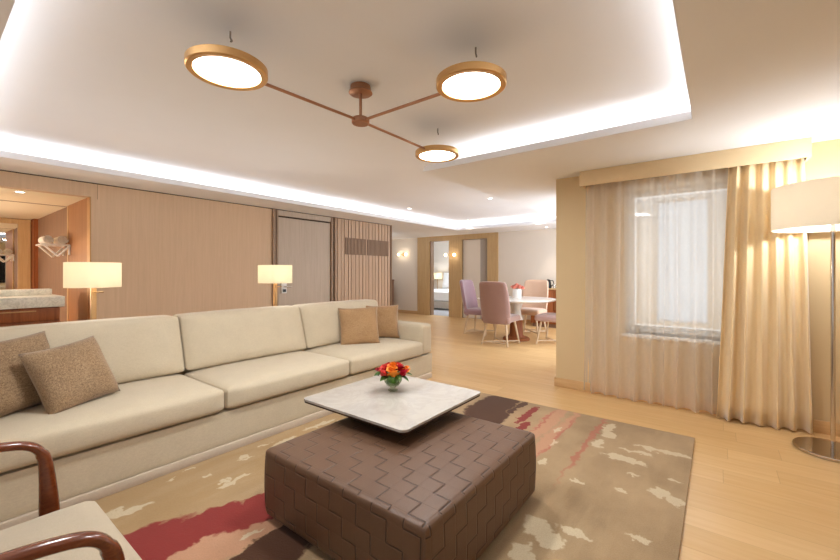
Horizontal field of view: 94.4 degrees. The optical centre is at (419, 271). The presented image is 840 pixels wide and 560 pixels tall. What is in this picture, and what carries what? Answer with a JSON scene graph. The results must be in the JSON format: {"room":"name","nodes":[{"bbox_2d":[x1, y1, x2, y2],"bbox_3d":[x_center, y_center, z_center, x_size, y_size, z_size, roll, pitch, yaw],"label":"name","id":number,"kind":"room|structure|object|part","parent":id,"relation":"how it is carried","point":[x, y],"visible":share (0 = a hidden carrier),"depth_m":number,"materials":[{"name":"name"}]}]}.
{"room":"hotel room","nodes":[
{"label":"hotel room","id":0,"kind":"room"},
{"bbox_2d":[0,188,84,219],"bbox_3d":[-5.534,-0.853,4.616,3.200,0.054,2.000,0,0,37],"label":"ceiling","id":1,"kind":"structure","parent":0,"point":[30,205],"depth_m":4.71,"materials":[{"name":"beige paint"}]},
{"bbox_2d":[31,198,86,321],"bbox_3d":[-4.931,0.195,5.320,3.100,2.050,0.150,0,0,37],"label":"wall","id":2,"kind":"structure","parent":0,"point":[70,222],"depth_m":5.14,"materials":[{"name":"brown wood"}]},
{"bbox_3d":[-6.093,0.195,6.147,0.250,2.050,0.050,0,0,37],"label":"corner post","id":3,"kind":"part","parent":2,"relation":"part of","materials":[{"name":"red wood"}]},
{"bbox_2d":[36,243,69,256],"bbox_3d":[-4.518,-0.262,4.791,0.322,0.158,0.271,0,0,37],"label":"towel rack","id":4,"kind":"object","parent":2,"relation":"attached to","point":[63,249],"visible":1,"depth_m":4.78,"materials":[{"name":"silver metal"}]},
{"bbox_2d":[38,235,53,243],"bbox_3d":[-4.557,-0.391,4.741,0.300,0.095,0.102,0,0,37],"label":"rolled towel","id":5,"kind":"object","parent":4,"relation":"on","point":[44,239],"visible":0.98,"depth_m":4.66,"materials":[{"name":"white fabric"}]},
{"bbox_2d":[53,236,68,243],"bbox_3d":[-4.478,-0.391,4.844,0.300,0.095,0.102,0,0,37],"label":"rolled towel","id":6,"kind":"object","parent":4,"relation":"on","point":[58,240],"visible":0.95,"depth_m":4.76,"materials":[{"name":"white fabric"}]},
{"bbox_3d":[-4.057,0.195,4.612,0.850,2.050,0.012,0,0,37],"label":"panel","id":7,"kind":"part","parent":2,"relation":"part of","materials":[{"name":"brown wood"}]},
{"bbox_2d":[0,170,391,319],"bbox_3d":[-3.567,0.115,4.864,0.622,2.210,8.985,0,0,37],"label":"wall","id":8,"kind":"structure","parent":0,"point":[178,254],"depth_m":5.09,"materials":[{"name":"brown wood"}]},
{"bbox_3d":[-4.893,-0.904,2.740,0.100,0.148,4.000,0,0,37],"label":"panel","id":9,"kind":"part","parent":8,"relation":"part of","materials":[{"name":"brown wood"}]},
{"bbox_3d":[-3.675,0.195,4.319,0.112,2.050,0.012,0,0,37],"label":"edge trim","id":10,"kind":"part","parent":8,"relation":"part of","materials":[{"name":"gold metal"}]},
{"bbox_2d":[272,209,335,305],"bbox_3d":[-1.931,0.121,6.552,0.166,2.198,1.255,0,0,37],"label":"door","id":11,"kind":"structure","parent":8,"relation":"in","point":[305,242],"depth_m":6.54,"materials":[{"name":"brown wood"}]},
{"bbox_3d":[-2.175,0.255,6.216,0.026,0.170,0.095,0,0,37],"label":"lock plate","id":12,"kind":"part","parent":11,"relation":"part of","materials":[{"name":"silver metal"}]},
{"bbox_3d":[-1.956,-0.936,6.574,0.100,0.083,1.060,0,0,37],"label":"header panel","id":13,"kind":"part","parent":11,"relation":"part of","materials":[{"name":"brown wood"}]},
{"bbox_2d":[345,238,365,254],"bbox_3d":[-1.234,-0.485,7.432,0.023,0.310,0.520,0,0,37],"label":"air vent","id":14,"kind":"object","parent":8,"relation":"in","point":[353,246],"depth_m":7.41,"materials":[{"name":"brown metal"}]},
{"bbox_2d":[367,240,388,255],"bbox_3d":[-0.857,-0.485,7.924,0.023,0.310,0.620,0,0,37],"label":"air vent","id":15,"kind":"object","parent":8,"relation":"in","point":[374,247],"depth_m":7.90,"materials":[{"name":"brown metal"}]},
{"bbox_3d":[-0.844,0.115,8.425,0.615,2.210,0.020,0,0,37],"label":"panel","id":16,"kind":"part","parent":8,"relation":"part of","materials":[{"name":"brown wood"}]},
{"bbox_2d":[0,0,839,241],"bbox_3d":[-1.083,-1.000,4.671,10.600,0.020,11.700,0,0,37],"label":"ceiling","id":17,"kind":"structure","parent":0,"point":[757,72],"depth_m":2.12,"materials":[{"name":"paint"}]},
{"bbox_2d":[0,150,456,228],"bbox_3d":[-1.437,-1.028,6.182,0.024,0.035,7.633,0,0,37],"label":"trim","id":18,"kind":"structure","parent":17,"relation":"attached to","point":[1,151],"depth_m":4.44,"materials":[{"name":"paint"}]},
{"bbox_2d":[184,44,506,162],"bbox_3d":[-0.061,-1.058,2.251,1.199,0.243,2.038,0,0,37],"label":"ceiling lamp","id":19,"kind":"object","parent":17,"relation":"attached to","point":[222,66],"visible":1,"depth_m":1.91,"materials":[{"name":"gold metal"}]},
{"bbox_2d":[193,56,260,86],"bbox_3d":[-0.909,-0.945,1.840,0.288,0.006,0.288,0,0,37],"label":"diffuser","id":20,"kind":"object","parent":19,"relation":"attached to","point":[220,71],"depth_m":1.83,"materials":[{"name":"white plastic"}]},
{"bbox_3d":[-0.607,-0.958,2.196,0.017,0.017,0.613,0,0,40],"label":"arm","id":21,"kind":"part","parent":19,"relation":"part of","materials":[{"name":"orange metal"}]},
{"bbox_3d":[-0.377,-1.052,2.468,0.018,0.157,0.018,0,0,37],"label":"stem","id":22,"kind":"part","parent":19,"relation":"part of","materials":[{"name":"orange metal"}]},
{"bbox_3d":[-0.152,-0.958,2.769,0.017,0.017,0.652,0,0,37],"label":"arm","id":23,"kind":"part","parent":19,"relation":"part of","materials":[{"name":"orange metal"}]},
{"bbox_3d":[-0.102,-0.958,2.255,0.595,0.017,0.017,0,0,38],"label":"arm","id":24,"kind":"part","parent":19,"relation":"part of","materials":[{"name":"orange metal"}]},
{"bbox_2d":[419,151,454,160],"bbox_3d":[0.139,-0.945,3.158,0.288,0.006,0.288,0,0,37],"label":"diffuser","id":25,"kind":"object","parent":19,"relation":"attached to","point":[427,155],"depth_m":3.17,"materials":[{"name":"white plastic"}]},
{"bbox_2d":[443,72,499,98],"bbox_3d":[0.259,-0.945,1.974,0.288,0.006,0.288,0,0,37],"label":"diffuser","id":26,"kind":"object","parent":19,"relation":"attached to","point":[462,85],"depth_m":1.96,"materials":[{"name":"white plastic"}]},
{"bbox_2d":[457,220,555,228],"bbox_3d":[1.915,-1.028,8.421,2.600,0.035,0.024,0,0,37],"label":"trim","id":27,"kind":"structure","parent":17,"relation":"attached to","point":[547,220],"depth_m":8.39,"materials":[{"name":"paint"}]},
{"bbox_2d":[434,241,448,288],"bbox_3d":[0.976,0.020,12.951,6.200,2.400,3.650,0,0,37],"label":"wall","id":28,"kind":"structure","parent":0,"point":[441,263],"depth_m":15.26,"materials":[{"name":"paint"}]},
{"bbox_2d":[392,228,555,319],"bbox_3d":[1.409,0.105,10.226,7.600,2.230,0.150,0,0,37],"label":"wall","id":29,"kind":"structure","parent":0,"point":[523,256],"depth_m":9.52,"materials":[{"name":"paint"}]},
{"bbox_2d":[430,242,433,314],"bbox_3d":[0.338,0.180,11.065,0.040,2.080,0.140,0,0,37],"label":"trim","id":30,"kind":"structure","parent":29,"relation":"attached to","point":[431,243],"depth_m":11.04,"materials":[{"name":"brown wood"}]},
{"bbox_2d":[417,232,497,317],"bbox_3d":[0.987,0.115,10.530,2.540,2.210,0.180,0,0,37],"label":"trim","id":31,"kind":"structure","parent":29,"relation":"attached to","point":[455,241],"depth_m":10.48,"materials":[{"name":"brown wood"}]},
{"bbox_2d":[398,310,532,323],"bbox_3d":[1.359,1.175,10.161,7.600,0.090,0.014,0,0,37],"label":"baseboard","id":32,"kind":"structure","parent":29,"relation":"attached to","point":[399,311],"depth_m":11.38,"materials":[{"name":"brown wood"}]},
{"bbox_2d":[463,238,486,318],"bbox_3d":[1.475,0.180,10.194,0.765,2.080,0.120,0,0,37],"label":"door","id":33,"kind":"structure","parent":29,"relation":"in","point":[474,250],"depth_m":10.15,"materials":[{"name":"paint"}]},
{"bbox_3d":[1.661,0.175,10.001,0.235,2.070,0.020,0,0,37],"label":"glass panel","id":34,"kind":"part","parent":33,"relation":"part of","materials":[{"name":"grey glass"}]},
{"bbox_2d":[423,111,697,194],"bbox_3d":[1.351,-1.018,3.763,2.192,0.055,1.482,0,0,37],"label":"ceiling","id":35,"kind":"structure","parent":0,"point":[539,167],"depth_m":3.33,"materials":[{"name":"paint"}]},
{"bbox_2d":[398,308,839,559],"bbox_3d":[-0.313,1.268,6.663,11.800,0.104,15.800,0,0,37],"label":"floor","id":36,"kind":"structure","parent":0,"point":[752,494],"depth_m":2.57,"materials":[{"name":"brown wood"}]},
{"bbox_2d":[0,307,59,326],"bbox_3d":[-4.509,0.792,3.674,0.632,0.856,1.550,0,0,37],"label":"vanity cabinet","id":37,"kind":"object","parent":36,"relation":"on","point":[24,316],"visible":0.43,"depth_m":3.92,"materials":[{"name":"red wood"}]},
{"bbox_3d":[-4.025,0.399,3.798,0.014,0.012,0.400,0,0,37],"label":"drawer handle","id":38,"kind":"part","parent":37,"relation":"part of","materials":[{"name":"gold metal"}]},
{"bbox_3d":[-4.038,0.630,3.808,0.018,0.240,0.755,0,0,37],"label":"drawer","id":39,"kind":"part","parent":37,"relation":"part of","materials":[{"name":"red wood"}]},
{"bbox_2d":[0,288,64,309],"bbox_3d":[-4.509,0.276,3.684,0.660,0.175,1.605,0,0,37],"label":"countertop","id":40,"kind":"structure","parent":37,"relation":"on","point":[9,298],"depth_m":4.03,"materials":[{"name":"beige stone"}]},
{"bbox_2d":[0,441,141,559],"bbox_3d":[-1.244,0.757,0.797,0.796,0.939,1.030,0,0,37],"label":"armchair","id":41,"kind":"object","parent":36,"relation":"on","point":[80,531],"visible":1,"depth_m":1.15,"materials":[{"name":"fabric"}]},
{"bbox_3d":[-1.535,0.870,1.028,0.070,0.672,0.875,0,0,35],"label":"arm","id":42,"kind":"part","parent":41,"relation":"part of","materials":[{"name":"brown wood"}]},
{"bbox_3d":[-0.944,0.870,0.576,0.070,0.672,0.875,0,0,40],"label":"arm","id":43,"kind":"part","parent":41,"relation":"part of","materials":[{"name":"brown wood"}]},
{"bbox_2d":[0,501,141,559],"bbox_3d":[-1.123,0.843,0.899,0.603,0.155,0.722,0,0,37],"label":"seat cushion","id":44,"kind":"object","parent":41,"relation":"on","point":[86,515],"depth_m":1.17,"materials":[{"name":"fabric"}]},
{"bbox_2d":[63,262,121,319],"bbox_3d":[-2.503,0.574,2.982,0.344,1.292,0.344,0,0,37],"label":"lamp","id":45,"kind":"object","parent":36,"relation":"on","point":[92,275],"visible":0.65,"depth_m":2.86,"materials":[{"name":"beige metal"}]},
{"bbox_3d":[-2.503,0.022,2.982,0.344,0.189,0.344,0,0,37],"label":"lamp shade","id":46,"kind":"part","parent":45,"relation":"part of","materials":[{"name":"fabric"}]},
{"bbox_2d":[0,299,431,530],"bbox_3d":[-1.349,0.779,3.339,0.997,0.881,3.720,0,0,37],"label":"sofa","id":47,"kind":"object","parent":36,"relation":"on","point":[195,387],"visible":0.82,"depth_m":2.69,"materials":[{"name":"fabric"}]},
{"bbox_2d":[0,331,49,416],"bbox_3d":[-2.257,0.570,2.151,0.231,0.428,0.455,0,0,15],"label":"throw pillow","id":48,"kind":"object","parent":47,"relation":"on","point":[18,392],"visible":0.59,"depth_m":2.12,"materials":[{"name":"brown fabric"}]},
{"bbox_2d":[18,335,120,413],"bbox_3d":[-2.022,0.595,2.269,0.236,0.389,0.426,0,0,14],"label":"throw pillow","id":49,"kind":"object","parent":47,"relation":"on","point":[64,377],"visible":1,"depth_m":2.19,"materials":[{"name":"brown fabric"}]},
{"bbox_2d":[0,315,184,383],"bbox_3d":[-2.247,0.553,2.636,0.332,0.429,1.105,0,0,37],"label":"cushion","id":50,"kind":"object","parent":47,"relation":"on","point":[140,348],"depth_m":2.73,"materials":[{"name":"beige fabric"}]},
{"bbox_2d":[0,374,223,472],"bbox_3d":[-1.917,0.849,2.384,0.737,0.175,1.107,0,0,37],"label":"seat cushion","id":51,"kind":"object","parent":47,"relation":"on","point":[148,405],"depth_m":2.18,"materials":[{"name":"beige fabric"}]},
{"bbox_2d":[173,305,305,369],"bbox_3d":[-1.570,0.553,3.520,0.332,0.429,1.106,0,0,37],"label":"cushion","id":52,"kind":"object","parent":47,"relation":"on","point":[216,338],"depth_m":3.35,"materials":[{"name":"beige fabric"}]},
{"bbox_3d":[-1.729,0.790,3.630,0.040,0.459,3.719,0,0,37],"label":"frame","id":53,"kind":"part","parent":47,"relation":"part of","materials":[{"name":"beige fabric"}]},
{"bbox_2d":[184,350,348,407],"bbox_3d":[-1.240,0.849,3.268,0.737,0.175,1.108,0,0,37],"label":"seat cushion","id":54,"kind":"object","parent":47,"relation":"on","point":[246,382],"depth_m":3.04,"materials":[{"name":"beige fabric"}]},
{"bbox_2d":[293,299,377,347],"bbox_3d":[-0.886,0.553,4.412,0.332,0.429,1.125,0,0,37],"label":"cushion","id":55,"kind":"object","parent":47,"relation":"on","point":[320,322],"depth_m":4.07,"materials":[{"name":"beige fabric"}]},
{"bbox_2d":[338,306,379,344],"bbox_3d":[-0.657,0.585,4.207,0.437,0.419,0.220,0,0,-17],"label":"throw pillow","id":56,"kind":"object","parent":47,"relation":"on","point":[357,325],"visible":0.96,"depth_m":4.15,"materials":[{"name":"brown fabric"}]},
{"bbox_2d":[305,337,422,373],"bbox_3d":[-0.569,0.849,4.144,0.737,0.175,1.087,0,0,37],"label":"seat cushion","id":57,"kind":"object","parent":47,"relation":"on","point":[364,358],"depth_m":3.91,"materials":[{"name":"beige fabric"}]},
{"bbox_2d":[366,305,398,337],"bbox_3d":[-0.447,0.585,4.581,0.402,0.391,0.195,0,0,-7],"label":"throw pillow","id":58,"kind":"object","parent":47,"relation":"on","point":[387,316],"visible":0.62,"depth_m":4.53,"materials":[{"name":"brown fabric"}]},
{"bbox_3d":[-0.278,0.769,4.737,0.918,0.348,0.198,0,0,37],"label":"arm","id":59,"kind":"part","parent":47,"relation":"part of","materials":[{"name":"beige fabric"}]},
{"bbox_2d":[258,265,291,305],"bbox_3d":[-1.540,0.574,4.140,0.344,1.292,0.344,0,0,37],"label":"lamp","id":60,"kind":"object","parent":36,"relation":"on","point":[274,274],"visible":0.64,"depth_m":4.00,"materials":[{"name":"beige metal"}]},
{"bbox_3d":[-1.540,0.022,4.140,0.344,0.189,0.344,0,0,37],"label":"lamp shade","id":61,"kind":"part","parent":60,"relation":"part of","materials":[{"name":"fabric"}]},
{"bbox_2d":[392,279,393,304],"bbox_3d":[-1.237,0.720,11.591,0.900,1.000,0.400,0,0,37],"label":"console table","id":62,"kind":"object","parent":36,"relation":"on","point":[392,279],"visible":0.17,"depth_m":11.44,"materials":[{"name":"brown wood"}]},
{"bbox_2d":[95,392,694,559],"bbox_3d":[-0.080,1.212,2.152,2.480,0.013,3.620,0,0,37],"label":"rug","id":63,"kind":"object","parent":36,"relation":"on","point":[606,489],"visible":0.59,"depth_m":2.05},
{"bbox_2d":[264,412,535,559],"bbox_3d":[-0.068,1.026,1.992,0.992,0.360,1.006,0,0,37],"label":"ottoman","id":64,"kind":"object","parent":63,"relation":"on","point":[445,488],"visible":0.86,"depth_m":1.68,"materials":[{"name":"brown leather"}]},
{"bbox_2d":[304,372,479,434],"bbox_3d":[-0.158,0.982,2.401,0.800,0.448,0.776,0,0,37],"label":"tray table","id":65,"kind":"object","parent":64,"relation":"on","point":[417,402],"visible":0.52,"depth_m":2.29,"materials":[{"name":"grey stone"}]},
{"bbox_2d":[374,361,411,391],"bbox_3d":[-0.172,0.666,2.488,0.244,0.183,0.256,0,0,37],"label":"flower bowl","id":66,"kind":"object","parent":65,"relation":"on","point":[394,377],"visible":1,"depth_m":2.44,"materials":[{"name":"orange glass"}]},
{"bbox_3d":[-0.173,0.690,2.488,0.107,0.069,0.107,0,0,37],"label":"cut stem","id":67,"kind":"part","parent":66,"relation":"part of","materials":[{"name":"green plant"}]},
{"bbox_2d":[434,288,448,308],"bbox_3d":[1.085,0.635,13.504,2.000,1.070,2.200,0,0,37],"label":"bed","id":68,"kind":"object","parent":36,"relation":"on","point":[441,296],"visible":0.24,"depth_m":12.47,"materials":[{"name":"white fabric"}]},
{"bbox_3d":[1.045,0.770,13.452,1.840,0.340,2.070,0,0,37],"label":"mattress","id":69,"kind":"part","parent":68,"relation":"part of","materials":[{"name":"white fabric"}]},
{"bbox_2d":[442,273,448,287],"bbox_3d":[1.111,0.320,14.492,0.623,0.602,0.272,0,0,36],"label":"bed pillow","id":70,"kind":"object","parent":68,"relation":"on","point":[445,284],"visible":0.39,"depth_m":14.49,"materials":[{"name":"white fabric"}]},
{"bbox_2d":[459,280,494,335],"bbox_3d":[1.149,0.689,7.769,0.644,1.068,0.528,0,0,34],"label":"dining chair","id":71,"kind":"object","parent":36,"relation":"on","point":[468,293],"visible":0.7,"depth_m":7.78,"materials":[{"name":"purple fabric"}]},
{"bbox_3d":[0.914,1.019,7.689,0.125,0.407,0.039,0,0,-7],"label":"leg","id":72,"kind":"part","parent":71,"relation":"part of","materials":[{"name":"brown wood"}]},
{"bbox_3d":[0.980,0.507,7.883,0.236,0.705,0.528,0,0,34],"label":"backrest","id":73,"kind":"part","parent":71,"relation":"part of","materials":[{"name":"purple fabric"}]},
{"bbox_3d":[1.205,0.775,7.732,0.510,0.120,0.510,0,0,34],"label":"seat","id":74,"kind":"part","parent":71,"relation":"part of","materials":[{"name":"purple fabric"}]},
{"bbox_2d":[479,281,520,346],"bbox_3d":[1.344,0.689,6.589,0.528,1.068,0.644,0,0,37],"label":"dining chair","id":75,"kind":"object","parent":36,"relation":"on","point":[494,296],"visible":1,"depth_m":6.36,"materials":[{"name":"fabric"}]},
{"bbox_3d":[1.095,1.019,6.590,0.125,0.407,0.039,0,0,-11],"label":"leg","id":76,"kind":"part","parent":75,"relation":"part of","materials":[{"name":"brown wood"}]},
{"bbox_3d":[1.220,0.507,6.427,0.528,0.705,0.236,0,0,37],"label":"backrest","id":77,"kind":"part","parent":75,"relation":"part of","materials":[{"name":"fabric"}]},
{"bbox_3d":[1.384,0.775,6.642,0.510,0.120,0.510,0,0,37],"label":"seat","id":78,"kind":"part","parent":75,"relation":"part of","materials":[{"name":"fabric"}]},
{"bbox_3d":[1.410,1.019,6.349,0.039,0.407,0.125,0,0,-4],"label":"leg","id":79,"kind":"part","parent":75,"relation":"part of","materials":[{"name":"brown wood"}]},
{"bbox_3d":[1.656,1.019,6.670,0.125,0.407,0.039,0,0,-11],"label":"leg","id":80,"kind":"part","parent":75,"relation":"part of","materials":[{"name":"brown wood"}]},
{"bbox_2d":[477,296,555,341],"bbox_3d":[1.741,0.849,7.043,1.400,0.742,1.400,0,0,37],"label":"dining table","id":81,"kind":"object","parent":36,"relation":"on","point":[515,303],"visible":0.71,"depth_m":6.94,"materials":[{"name":"white stone"}]},
{"bbox_2d":[510,283,524,297],"bbox_3d":[1.777,0.343,7.129,0.243,0.269,0.228,0,0,-34],"label":"flower vase","id":82,"kind":"object","parent":81,"relation":"on","point":[516,293],"visible":0.99,"depth_m":7.08,"materials":[{"name":"white ceramic"}]},
{"bbox_2d":[521,280,548,333],"bbox_3d":[2.232,0.689,7.765,0.528,1.068,0.644,0,0,37],"label":"dining chair","id":83,"kind":"object","parent":36,"relation":"on","point":[533,288],"visible":0.74,"depth_m":7.87,"materials":[{"name":"fabric"}]},
{"bbox_3d":[2.191,0.775,7.712,0.510,0.120,0.510,0,0,37],"label":"seat","id":84,"kind":"part","parent":83,"relation":"part of","materials":[{"name":"fabric"}]},
{"bbox_3d":[2.356,0.507,7.927,0.528,0.705,0.236,0,0,37],"label":"backrest","id":85,"kind":"part","parent":83,"relation":"part of","materials":[{"name":"fabric"}]},
{"bbox_2d":[531,288,555,327],"bbox_3d":[3.208,0.790,8.465,1.540,0.860,0.438,0,0,37],"label":"sideboard","id":86,"kind":"object","parent":36,"relation":"on","point":[551,307],"visible":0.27,"depth_m":8.49,"materials":[{"name":"red wood"}]},
{"bbox_2d":[547,279,553,287],"bbox_3d":[2.878,0.259,8.704,0.166,0.200,0.183,0,0,-11],"label":"kettle","id":87,"kind":"object","parent":86,"relation":"on","point":[548,280],"visible":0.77,"depth_m":8.65,"materials":[{"name":"black paint"}]},
{"bbox_3d":[3.090,0.765,8.306,0.485,0.710,0.015,0,0,37],"label":"door","id":88,"kind":"part","parent":86,"relation":"part of","materials":[{"name":"red wood"}]},
{"bbox_2d":[535,313,555,343],"bbox_3d":[2.353,0.689,6.637,0.644,1.068,0.528,0,0,37],"label":"dining chair","id":89,"kind":"object","parent":36,"relation":"on","point":[546,317],"visible":0.29,"depth_m":6.60,"materials":[{"name":"fabric"}]},
{"bbox_3d":[2.030,1.019,6.634,0.125,0.407,0.039,0,0,-4],"label":"leg","id":90,"kind":"part","parent":89,"relation":"part of","materials":[{"name":"brown wood"}]},
{"bbox_3d":[2.300,0.775,6.678,0.510,0.120,0.510,0,0,37],"label":"seat","id":91,"kind":"part","parent":89,"relation":"part of","materials":[{"name":"fabric"}]},
{"bbox_3d":[2.272,1.019,6.949,0.039,0.407,0.125,0,0,-11],"label":"leg","id":92,"kind":"part","parent":89,"relation":"part of","materials":[{"name":"brown wood"}]},
{"bbox_2d":[771,176,839,462],"bbox_3d":[2.795,0.314,2.633,0.624,1.812,0.624,0,0,37],"label":"floor lamp","id":93,"kind":"object","parent":36,"relation":"on","point":[809,206],"visible":1,"depth_m":2.62,"materials":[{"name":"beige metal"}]},
{"bbox_3d":[2.795,-0.444,2.633,0.624,0.297,0.624,0,0,37],"label":"lamp shade","id":94,"kind":"part","parent":93,"relation":"part of","materials":[{"name":"beige fabric"}]},
{"bbox_3d":[0.631,0.945,15.000,0.440,0.550,0.455,0,0,37],"label":"nightstand","id":95,"kind":"object","parent":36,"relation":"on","visible":0},
{"bbox_2d":[434,273,441,288],"bbox_3d":[0.671,0.349,14.954,0.360,0.640,0.360,0,0,37],"label":"bedside lamp","id":96,"kind":"object","parent":95,"relation":"on","point":[437,276],"visible":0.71,"depth_m":14.81,"materials":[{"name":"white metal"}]},
{"bbox_3d":[0.671,0.149,14.954,0.360,0.240,0.360,0,0,37],"label":"lamp shade","id":97,"kind":"part","parent":96,"relation":"part of","materials":[{"name":"fabric"}]},
{"bbox_2d":[556,139,839,423],"bbox_3d":[2.747,0.115,3.401,2.975,2.210,0.360,0,0,37],"label":"wall","id":98,"kind":"structure","parent":0,"point":[571,220],"depth_m":3.81,"materials":[{"name":"paint"}]},
{"bbox_2d":[584,168,727,414],"bbox_3d":[2.110,0.133,3.569,1.186,2.146,0.115,0,0,39],"label":"sheer curtain","id":99,"kind":"object","parent":98,"relation":"hanging from","point":[715,226],"visible":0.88,"depth_m":3.54,"materials":[{"name":"white fabric"}]},
{"bbox_2d":[622,182,727,344],"bbox_3d":[2.406,-0.090,3.618,0.900,1.420,0.330,0,0,37],"label":"window","id":100,"kind":"structure","parent":98,"relation":"attached to","point":[633,290],"depth_m":3.74,"materials":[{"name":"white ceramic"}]},
{"bbox_3d":[2.385,0.605,3.590,0.900,0.030,0.260,0,0,37],"label":"sill","id":101,"kind":"part","parent":100,"relation":"part of","materials":[{"name":"white ceramic"}]},
{"bbox_2d":[579,137,811,188],"bbox_3d":[2.276,-0.917,3.415,1.630,0.144,0.190,0,0,37],"label":"valance","id":102,"kind":"object","parent":98,"relation":"attached to","point":[796,148],"visible":0.99,"depth_m":3.23,"materials":[{"name":"wood"}]},
{"bbox_2d":[716,158,812,433],"bbox_3d":[2.700,0.137,3.067,0.579,2.154,0.096,0,0,32],"label":"drape","id":103,"kind":"object","parent":102,"relation":"hanging from","point":[764,379],"visible":0.84,"depth_m":3.06,"materials":[{"name":"beige fabric"}]},
{"bbox_2d":[554,376,839,436],"bbox_3d":[2.657,1.173,3.460,2.789,0.095,0.374,0,0,37],"label":"baseboard","id":104,"kind":"structure","parent":98,"relation":"attached to","point":[819,426],"depth_m":3.59,"materials":[{"name":"brown wood"}]},
{"bbox_3d":[-7.403,0.120,4.725,0.100,2.200,4.100,0,0,37],"label":"wall","id":105,"kind":"structure","parent":0,"visible":0},
{"bbox_2d":[0,218,30,289],"bbox_3d":[-6.749,0.100,5.447,0.060,1.840,1.840,0,0,37],"label":"wall mirror","id":106,"kind":"object","parent":105,"relation":"attached to","point":[15,234],"visible":0.59,"depth_m":6.04,"materials":[{"name":"brown mirror"}]},
{"bbox_2d":[0,223,17,289],"bbox_3d":[-6.755,0.085,5.451,0.025,1.670,1.560,0,0,37],"label":"mirror glass","id":107,"kind":"object","parent":106,"relation":"attached to","point":[8,231],"depth_m":5.99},
{"label":"outside","id":108,"kind":"structure","parent":0,"visible":0},
{"bbox_2d":[636,190,726,328],"bbox_3d":[4.204,0.020,3.992,4.180,4.400,0.250,0,0,37],"label":"wall","id":109,"kind":"structure","parent":108,"point":[645,201],"depth_m":4.81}
]}

